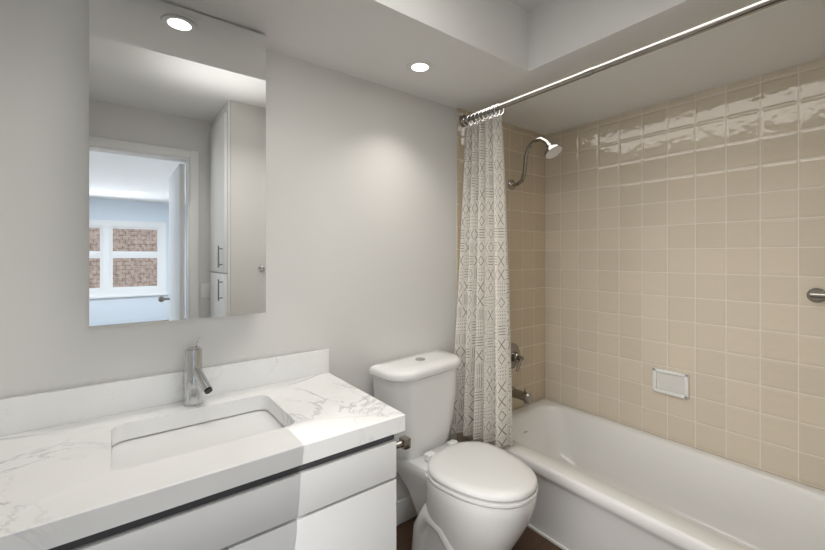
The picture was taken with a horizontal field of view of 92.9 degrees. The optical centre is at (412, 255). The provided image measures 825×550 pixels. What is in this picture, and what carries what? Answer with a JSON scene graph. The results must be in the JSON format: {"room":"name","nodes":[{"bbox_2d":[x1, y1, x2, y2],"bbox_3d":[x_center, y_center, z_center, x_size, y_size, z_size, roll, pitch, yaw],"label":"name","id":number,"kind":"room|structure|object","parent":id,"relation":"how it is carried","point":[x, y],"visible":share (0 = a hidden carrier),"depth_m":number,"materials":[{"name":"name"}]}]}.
{"room":"bathroom","nodes":[
{"label":"bathroom","id":0,"kind":"room"},
{"bbox_2d":[0,0,456,500],"bbox_3d":[-0.215,0.075,1.858,2.890,2.550,0.120,0,0,-37],"label":"wall","id":1,"kind":"structure","parent":0,"point":[361,227],"depth_m":1.56,"materials":[{"name":"white paint"}]},
{"bbox_2d":[89,0,265,327],"bbox_3d":[-0.754,-0.294,1.303,0.490,0.995,0.108,0,0,-37],"label":"mirror","id":2,"kind":"object","parent":1,"relation":"attached to","point":[177,162],"visible":1,"depth_m":1.24,"materials":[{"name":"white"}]},
{"bbox_2d":[396,495,417,525],"bbox_3d":[-0.069,1.235,1.884,0.783,0.110,0.013,0,0,-37],"label":"baseboard","id":3,"kind":"structure","parent":1,"relation":"attached to","point":[405,509],"depth_m":1.89,"materials":[{"name":"white wood"}]},
{"bbox_2d":[457,108,544,442],"bbox_3d":[0.560,0.275,2.366,0.800,2.150,0.008,0,0,-37],"label":"wall","id":4,"kind":"structure","parent":1,"relation":"attached to","point":[525,205],"depth_m":2.47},
{"bbox_2d":[511,343,523,371],"bbox_3d":[0.630,0.610,2.357,0.156,0.156,0.090,0,0,-37],"label":"shower valve","id":5,"kind":"object","parent":4,"relation":"attached to","point":[517,358],"visible":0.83,"depth_m":2.35,"materials":[{"name":"silver metal"}]},
{"bbox_2d":[512,387,531,403],"bbox_3d":[0.644,0.823,2.339,0.064,0.078,0.135,0,0,-37],"label":"tub spout","id":6,"kind":"object","parent":4,"relation":"attached to","point":[525,396],"visible":0.73,"depth_m":2.31,"materials":[{"name":"silver metal"}]},
{"bbox_2d":[508,137,561,189],"bbox_3d":[0.703,-0.539,2.261,0.100,0.273,0.334,0,0,-37],"label":"shower head","id":7,"kind":"object","parent":4,"relation":"attached to","point":[553,150],"visible":1,"depth_m":2.24},
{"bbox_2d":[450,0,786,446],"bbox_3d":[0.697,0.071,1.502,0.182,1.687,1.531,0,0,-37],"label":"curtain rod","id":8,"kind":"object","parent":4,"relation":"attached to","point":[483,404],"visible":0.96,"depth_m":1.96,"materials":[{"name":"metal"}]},
{"bbox_2d":[450,115,513,446],"bbox_3d":[0.333,0.110,1.975,0.176,1.610,0.313,0,0,-37],"label":"shower curtain","id":9,"kind":"object","parent":8,"relation":"hanging from","point":[483,397],"depth_m":1.97,"materials":[{"name":"fabric"}]},
{"bbox_2d":[396,515,561,549],"bbox_3d":[0.456,1.350,0.974,2.890,0.120,2.340,0,0,-37],"label":"floor","id":10,"kind":"structure","parent":0,"point":[530,539],"depth_m":1.78,"materials":[{"name":"brown wood"}]},
{"bbox_2d":[0,348,404,549],"bbox_3d":[-0.625,0.841,1.111,1.086,0.898,0.566,0,0,-37],"label":"bathroom vanity","id":11,"kind":"object","parent":10,"relation":"on","point":[295,451],"visible":0.98,"depth_m":1.05,"materials":[{"name":"white stone"}]},
{"bbox_2d":[183,337,211,406],"bbox_3d":[-0.699,0.380,1.273,0.070,0.219,0.128,0,0,-37],"label":"faucet","id":12,"kind":"object","parent":11,"relation":"on","point":[196,383],"visible":1,"depth_m":1.27,"materials":[{"name":"silver metal"}]},
{"bbox_2d":[396,435,410,449],"bbox_3d":[-0.051,0.615,1.278,0.088,0.040,0.042,0,0,-37],"label":"toilet paper holder","id":13,"kind":"object","parent":11,"relation":"attached to","point":[404,442],"visible":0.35,"depth_m":1.28,"materials":[{"name":"silver metal"}]},
{"bbox_2d":[369,350,537,549],"bbox_3d":[0.167,0.883,1.648,0.473,0.816,0.686,0,0,-37],"label":"toilet","id":14,"kind":"object","parent":10,"relation":"on","point":[471,495],"visible":0.92,"depth_m":1.61,"materials":[{"name":"white ceramic"}]},
{"bbox_2d":[466,399,824,549],"bbox_3d":[1.045,1.115,1.767,0.747,0.350,1.526,0,0,-37],"label":"bathtub","id":15,"kind":"object","parent":10,"relation":"on","point":[604,483],"visible":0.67,"depth_m":1.75,"materials":[{"name":"white ceramic"}]},
{"bbox_2d":[510,0,546,10],"bbox_3d":[0.456,-1.130,0.974,2.890,0.140,2.340,0,0,-37],"label":"ceiling","id":16,"kind":"structure","parent":0,"point":[528,5],"depth_m":1.65,"materials":[{"name":"white paint"}]},
{"bbox_2d":[161,0,620,135],"bbox_3d":[-0.028,-0.930,1.611,2.650,0.260,0.500,0,0,-37],"label":"soffit ceiling","id":17,"kind":"structure","parent":16,"relation":"attached to","point":[474,53],"depth_m":1.55,"materials":[{"name":"white paint"}]},
{"bbox_2d":[407,60,432,72],"bbox_3d":[0.032,-0.798,1.656,0.112,0.004,0.112,0,0,-37],"label":"recessed light","id":18,"kind":"object","parent":17,"relation":"in","point":[419,66],"visible":1,"depth_m":1.65,"materials":[{"name":"white"}]},
{"bbox_2d":[528,0,824,113],"bbox_3d":[1.158,-0.930,1.538,0.850,0.260,1.050,0,0,-37],"label":"soffit","id":19,"kind":"object","parent":16,"relation":"attached to","point":[567,38],"visible":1,"depth_m":1.54,"materials":[{"name":"white paint"}]},
{"bbox_3d":[1.599,0.075,1.766,0.112,2.550,2.220,0,0,-37],"label":"wall","id":20,"kind":"structure","parent":0,"visible":0},
{"bbox_2d":[545,57,824,490],"bbox_3d":[1.348,0.275,1.996,0.008,2.150,1.534,0,0,-37],"label":"tile","id":21,"kind":"structure","parent":20,"relation":"attached to","point":[685,234],"depth_m":1.90,"materials":[{"name":"beige tile"}]},
{"bbox_2d":[652,367,688,398],"bbox_3d":[1.316,0.650,2.006,0.030,0.124,0.164,0,0,-37],"label":"soap dish","id":22,"kind":"object","parent":21,"relation":"attached to","point":[669,382],"visible":1,"depth_m":2.01,"materials":[{"name":"white ceramic"}]},
{"bbox_2d":[807,288,824,302],"bbox_3d":[1.692,0.160,1.488,0.058,0.060,0.285,0,0,-37],"label":"grab rail","id":23,"kind":"object","parent":21,"relation":"attached to","point":[816,295],"visible":1,"depth_m":1.58,"materials":[{"name":"silver metal"}]}
]}

